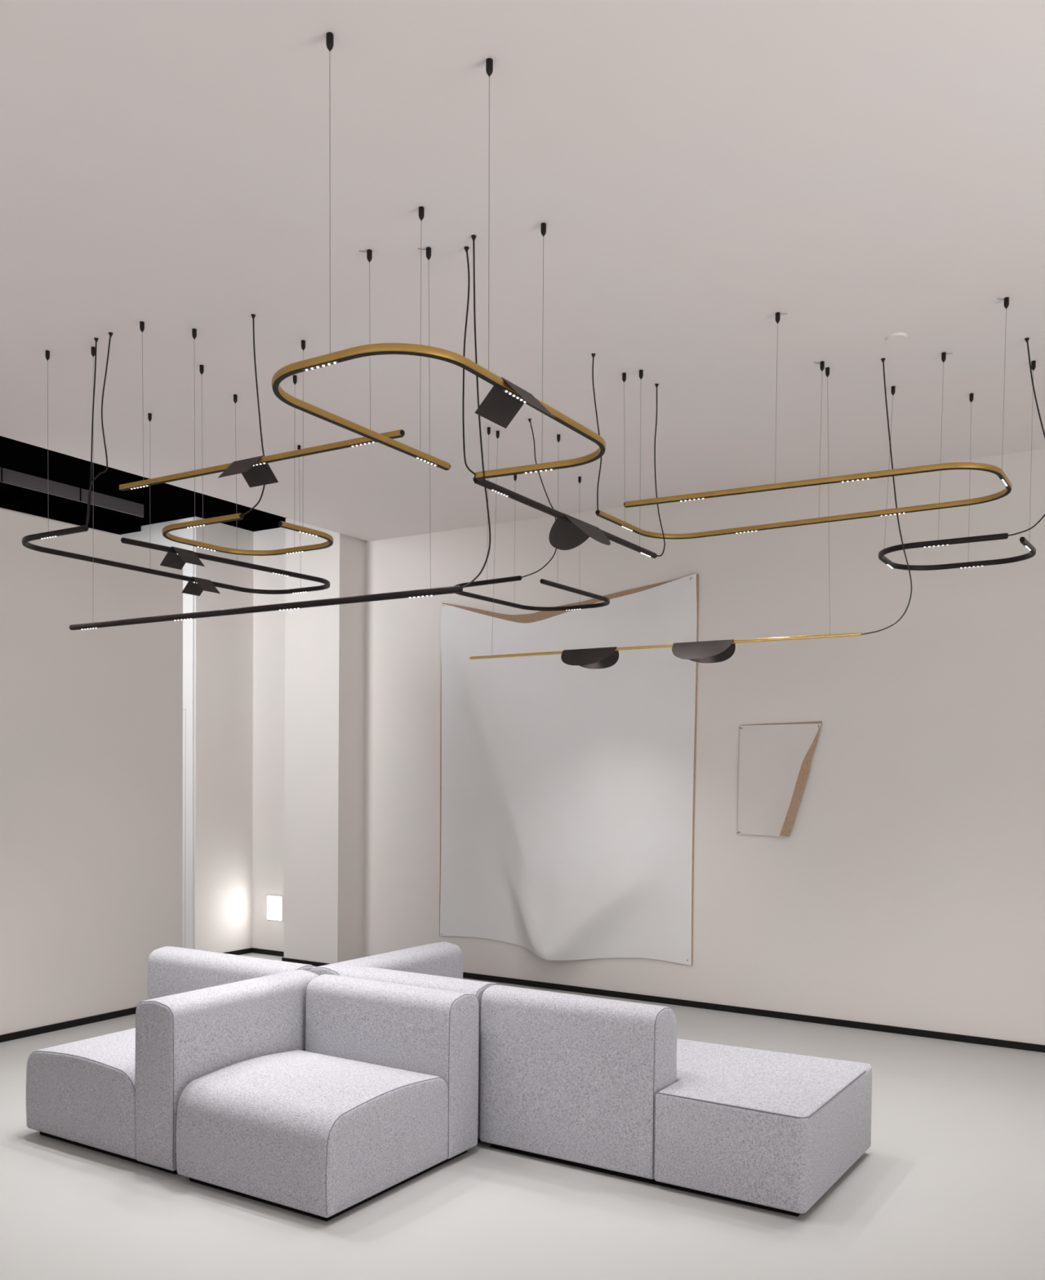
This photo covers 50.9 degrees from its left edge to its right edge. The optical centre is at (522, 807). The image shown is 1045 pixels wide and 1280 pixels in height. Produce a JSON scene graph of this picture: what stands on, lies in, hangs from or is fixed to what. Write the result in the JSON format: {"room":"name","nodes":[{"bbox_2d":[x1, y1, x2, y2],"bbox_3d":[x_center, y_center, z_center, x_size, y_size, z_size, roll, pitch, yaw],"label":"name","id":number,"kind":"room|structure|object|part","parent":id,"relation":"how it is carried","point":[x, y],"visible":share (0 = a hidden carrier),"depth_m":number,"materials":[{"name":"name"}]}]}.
{"room":"lounge","nodes":[
{"label":"lounge","id":0,"kind":"room"},
{"bbox_2d":[0,507,119,535],"bbox_3d":[-6.399,-0.506,5.720,0.200,3.824,10.100,2,2,32],"label":"wall","id":1,"kind":"structure","parent":0,"point":[0,508],"depth_m":9.31,"materials":[{"name":"paint"}]},
{"bbox_2d":[0,491,141,534],"bbox_3d":[-6.126,-2.387,5.612,0.290,0.054,9.878,2,2,32],"label":"trim","id":2,"kind":"structure","parent":1,"relation":"attached to","point":[7,500],"depth_m":9.16,"materials":[{"name":"black paint"}]},
{"bbox_2d":[0,508,182,1035],"bbox_3d":[-4.811,-0.128,4.014,0.120,3.195,8.886,2,2,32],"label":"wall","id":3,"kind":"structure","parent":0,"point":[91,719],"depth_m":7.07,"materials":[{"name":"paint"}]},
{"bbox_2d":[0,1006,136,1042],"bbox_3d":[-4.718,1.447,4.108,0.012,0.043,8.686,2,2,32],"label":"baseboard","id":4,"kind":"structure","parent":3,"relation":"attached to","point":[54,1027],"depth_m":6.99,"materials":[{"name":"black"}]},
{"bbox_2d":[0,435,286,531],"bbox_3d":[-5.152,-2.452,5.543,2.470,0.100,11.200,2,2,32],"label":"ceiling","id":5,"kind":"structure","parent":0,"point":[162,502],"depth_m":8.61,"materials":[{"name":"black paint"}]},
{"bbox_2d":[0,466,143,517],"bbox_3d":[-5.494,-2.344,5.170,0.016,0.102,9.000,2,2,32],"label":"air vent","id":6,"kind":"object","parent":5,"relation":"attached to","point":[6,476],"visible":1,"depth_m":8.38,"materials":[{"name":"grey metal"}]},
{"bbox_2d":[141,516,253,952],"bbox_3d":[-3.073,-0.597,10.104,1.170,3.824,0.865,2,2,32],"label":"wall","id":7,"kind":"structure","parent":0,"point":[224,662],"depth_m":9.70,"materials":[{"name":"paint"}]},
{"bbox_2d":[120,517,195,949],"bbox_3d":[-3.229,-0.603,9.678,0.958,3.771,0.022,2,2,32],"label":"trim","id":8,"kind":"structure","parent":7,"relation":"attached to","point":[153,533],"depth_m":9.45,"materials":[{"name":"white paint"}]},
{"bbox_2d":[252,527,285,951],"bbox_3d":[-2.139,-0.582,9.910,0.620,3.824,0.200,2,2,32],"label":"wall","id":9,"kind":"structure","parent":0,"point":[268,627],"depth_m":9.88,"materials":[{"name":"paint"}]},
{"bbox_2d":[266,895,283,920],"bbox_3d":[-2.226,0.903,9.870,0.184,0.220,0.016,2,2,32],"label":"wall light","id":10,"kind":"object","parent":9,"relation":"attached to","point":[274,903],"visible":1,"depth_m":9.86,"materials":[{"name":"white paint"}]},
{"bbox_2d":[284,518,367,963],"bbox_3d":[-1.652,-0.567,9.524,0.615,3.824,0.522,2,2,32],"label":"wall pillar","id":11,"kind":"structure","parent":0,"point":[325,645],"depth_m":9.29,"materials":[{"name":"paint"}]},
{"bbox_2d":[281,957,331,967],"bbox_3d":[-1.731,1.325,9.482,0.639,0.043,0.322,2,2,32],"label":"baseboard","id":12,"kind":"structure","parent":11,"relation":"attached to","point":[285,959],"depth_m":9.38,"materials":[{"name":"black"}]},
{"bbox_2d":[0,0,1044,541],"bbox_3d":[0.267,-2.199,2.146,10.330,0.300,11.200,2,2,32],"label":"ceiling","id":13,"kind":"structure","parent":0,"point":[697,173],"depth_m":4.04,"materials":[{"name":"paint"}]},
{"bbox_2d":[22,332,329,595],"bbox_3d":[-1.799,-1.709,5.938,0.777,0.934,1.792,1,2,27],"label":"pendant lamp","id":14,"kind":"object","parent":13,"relation":"hanging from","point":[175,557],"visible":0.98,"depth_m":5.74,"materials":[{"name":"black metal"}]},
{"bbox_3d":[-1.732,-1.275,5.592,0.178,0.086,0.137,2,2,32],"label":"lamp shade","id":15,"kind":"part","parent":14,"relation":"part of","materials":[{"name":"black metal"}]},
{"bbox_3d":[-1.884,-1.300,6.432,0.178,0.086,0.135,2,2,32],"label":"lamp shade","id":16,"kind":"part","parent":14,"relation":"part of","materials":[{"name":"black metal"}]},
{"bbox_2d":[162,477,333,555],"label":"pendant lamp","id":17,"kind":"object","parent":13,"relation":"hanging from","point":[205,522],"depth_m":5.25,"materials":[{"name":"gold metal"}]},
{"bbox_2d":[251,314,264,456],"label":"cable","id":18,"kind":"object","parent":13,"relation":"hanging from","point":[253,316],"depth_m":4.78,"materials":[{"name":"black metal"}]},
{"bbox_2d":[118,248,404,490],"bbox_3d":[-1.127,-1.741,4.521,1.600,0.777,0.178,2,2,32],"label":"pendant lamp","id":19,"kind":"object","parent":13,"relation":"hanging from","point":[256,471],"visible":1,"depth_m":4.52,"materials":[{"name":"gold metal"}]},
{"bbox_3d":[-1.131,-1.396,4.531,0.166,0.086,0.178,2,2,32],"label":"lamp shade","id":20,"kind":"part","parent":19,"relation":"part of","materials":[{"name":"black metal"}]},
{"bbox_2d":[69,235,490,630],"bbox_3d":[-1.161,-1.480,4.653,2.390,1.307,0.081,2,2,31],"label":"pendant lamp","id":21,"kind":"object","parent":13,"relation":"hanging from","point":[451,589],"visible":0.99,"depth_m":4.41,"materials":[{"name":"black metal"}]},
{"bbox_2d":[271,31,605,479],"bbox_3d":[-0.202,-1.622,3.458,0.772,0.936,1.204,2,2,32],"label":"pendant lamp","id":22,"kind":"object","parent":13,"relation":"hanging from","point":[504,400],"visible":1,"depth_m":3.25,"materials":[{"name":"gold metal"}]},
{"bbox_3d":[-0.019,-1.189,3.210,0.178,0.086,0.165,2,2,32],"label":"lamp shade","id":23,"kind":"part","parent":22,"relation":"part of","materials":[{"name":"black metal"}]},
{"bbox_2d":[454,548,556,587],"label":"pendant lamp","id":24,"kind":"object","parent":13,"relation":"hanging from","point":[513,578],"depth_m":6.30,"materials":[{"name":"black metal"}]},
{"bbox_2d":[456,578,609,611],"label":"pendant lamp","id":25,"kind":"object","parent":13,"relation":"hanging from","point":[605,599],"depth_m":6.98,"materials":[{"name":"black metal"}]},
{"bbox_2d":[472,369,665,558],"bbox_3d":[0.255,-1.642,4.848,0.232,0.966,1.670,2,2,32],"label":"pendant lamp","id":26,"kind":"object","parent":13,"relation":"hanging from","point":[567,532],"visible":0.98,"depth_m":4.87,"materials":[{"name":"brushed gold"},{"name":"black metal"}]},
{"bbox_3d":[0.256,-1.216,4.868,0.232,0.113,0.330,2,2,32],"label":"lamp shade","id":27,"kind":"part","parent":26,"relation":"part of","materials":[{"name":"black metal"}]},
{"bbox_2d":[469,358,911,668],"bbox_3d":[0.746,-1.453,5.773,2.483,1.385,0.230,2,2,32],"label":"pendant lamp","id":28,"kind":"object","parent":13,"relation":"hanging from","point":[719,651],"visible":0.98,"depth_m":5.67,"materials":[{"name":"gold metal"}]},
{"bbox_3d":[0.369,-0.822,6.020,0.330,0.102,0.209,2,2,32],"label":"lamp shade","id":29,"kind":"part","parent":28,"relation":"part of","materials":[{"name":"black metal"}]},
{"bbox_3d":[0.932,-0.806,5.657,0.330,0.102,0.209,2,2,32],"label":"lamp shade","id":30,"kind":"part","parent":28,"relation":"part of","materials":[{"name":"black metal"}]},
{"bbox_2d":[591,297,1011,539],"bbox_3d":[1.250,-1.743,4.990,1.770,0.752,0.772,2,2,32],"label":"pendant lamp","id":31,"kind":"object","parent":13,"relation":"hanging from","point":[996,470],"visible":0.98,"depth_m":4.92,"materials":[{"name":"gold metal"}]},
{"bbox_2d":[886,332,906,342],"bbox_3d":[1.679,-2.108,4.923,0.090,0.010,0.090,2,2,32],"label":"cover plate","id":32,"kind":"object","parent":13,"relation":"attached to","point":[895,337],"visible":1,"depth_m":4.91,"materials":[{"name":"paint"}]},
{"bbox_2d":[878,511,1044,570],"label":"pendant lamp","id":33,"kind":"object","parent":13,"relation":"hanging from","point":[1027,544],"depth_m":5.35,"materials":[{"name":"black metal"}]},
{"bbox_2d":[1024,337,1044,438],"label":"cable","id":34,"kind":"object","parent":13,"relation":"hanging from","point":[1033,364],"depth_m":4.95,"materials":[{"name":"black metal"}]},
{"bbox_2d":[0,952,1044,1279],"bbox_3d":[-0.816,1.591,2.910,12.800,0.100,11.200,2,2,32],"label":"floor","id":35,"kind":"structure","parent":0,"point":[949,1183],"depth_m":4.10,"materials":[{"name":"concrete"}]},
{"bbox_2d":[26,969,318,1174],"bbox_3d":[-1.583,1.119,5.030,0.989,0.708,0.895,2,2,32],"label":"module","id":36,"kind":"object","parent":35,"relation":"on","point":[117,1094],"visible":0.79,"depth_m":4.64,"materials":[{"name":"grey fabric"}]},
{"bbox_3d":[-1.679,1.250,5.096,0.762,0.381,0.890,2,2,32],"label":"seat","id":37,"kind":"part","parent":36,"relation":"part of","materials":[{"name":"grey fabric"}]},
{"bbox_3d":[-1.265,1.113,4.830,0.238,0.678,0.895,2,2,32],"label":"backrest","id":38,"kind":"part","parent":36,"relation":"part of","materials":[{"name":"grey fabric"}]},
{"bbox_2d":[147,946,315,999],"bbox_3d":[-1.277,1.099,5.994,1.062,0.701,1.061,2,2,32],"label":"module","id":39,"kind":"object","parent":35,"relation":"on","point":[173,970],"visible":0.22,"depth_m":5.62,"materials":[{"name":"grey fabric"}]},
{"bbox_2d":[223,947,284,956],"bbox_3d":[-2.387,1.315,9.597,0.620,0.043,0.665,2,2,32],"label":"baseboard","id":40,"kind":"structure","parent":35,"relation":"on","point":[249,950],"depth_m":9.92,"materials":[{"name":"black"}]},
{"bbox_2d":[175,973,479,1221],"bbox_3d":[-0.787,1.140,4.561,0.827,0.708,0.966,2,2,32],"label":"module","id":41,"kind":"object","parent":35,"relation":"on","point":[382,1093],"visible":1,"depth_m":4.35,"materials":[{"name":"grey fabric"}]},
{"bbox_3d":[-0.844,1.275,4.476,0.817,0.383,0.757,2,2,32],"label":"seat","id":42,"kind":"part","parent":41,"relation":"part of","materials":[{"name":"grey fabric"}]},
{"bbox_3d":[-0.590,1.119,4.874,0.827,0.678,0.225,2,2,32],"label":"backrest","id":43,"kind":"part","parent":41,"relation":"part of","materials":[{"name":"grey fabric"}]},
{"bbox_2d":[308,942,497,1142],"bbox_3d":[-0.364,1.118,5.497,1.011,0.708,1.022,2,2,32],"label":"module","id":44,"kind":"object","parent":35,"relation":"on","point":[437,965],"visible":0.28,"depth_m":5.42,"materials":[{"name":"grey fabric"}]},
{"bbox_3d":[-0.692,1.094,5.702,0.236,0.678,1.022,2,2,32],"label":"backrest","id":45,"kind":"part","parent":44,"relation":"part of","materials":[{"name":"grey fabric"}]},
{"bbox_2d":[479,984,871,1216],"bbox_3d":[0.666,1.149,4.794,1.473,0.706,0.916,2,2,32],"label":"module","id":46,"kind":"object","parent":35,"relation":"on","point":[606,1086],"visible":1,"depth_m":4.46,"materials":[{"name":"grey fabric"}]},
{"bbox_3d":[0.225,1.133,4.670,0.857,0.676,0.223,2,2,32],"label":"backrest","id":47,"kind":"part","parent":46,"relation":"part of","materials":[{"name":"grey fabric"}]},
{"bbox_3d":[0.668,1.291,4.796,1.465,0.362,0.916,2,2,32],"label":"seat","id":48,"kind":"part","parent":46,"relation":"part of","materials":[{"name":"grey fabric"}]},
{"bbox_2d":[362,448,1044,1044],"bbox_3d":[3.082,-0.339,6.746,10.365,3.620,0.200,2,2,32],"label":"wall","id":49,"kind":"structure","parent":0,"point":[905,888],"depth_m":7.28,"materials":[{"name":"paint"}]},
{"bbox_2d":[439,573,698,965],"bbox_3d":[0.238,-0.260,8.323,2.253,2.826,0.156,2,2,32],"label":"wall art panel","id":50,"kind":"object","parent":49,"relation":"attached to","point":[567,792],"visible":0.98,"depth_m":8.24,"materials":[{"name":"fabric"}]},
{"bbox_2d":[462,972,1044,1052],"bbox_3d":[2.923,1.448,6.760,10.165,0.043,0.012,2,2,32],"label":"baseboard","id":51,"kind":"structure","parent":49,"relation":"attached to","point":[895,1029],"depth_m":7.50,"materials":[{"name":"black"}]},
{"bbox_2d":[736,720,822,836],"bbox_3d":[1.732,-0.193,7.452,0.587,0.779,0.046,2,2,32],"label":"wall art","id":52,"kind":"object","parent":49,"relation":"attached to","point":[775,758],"visible":1,"depth_m":7.48,"materials":[{"name":"paper"}]}
]}

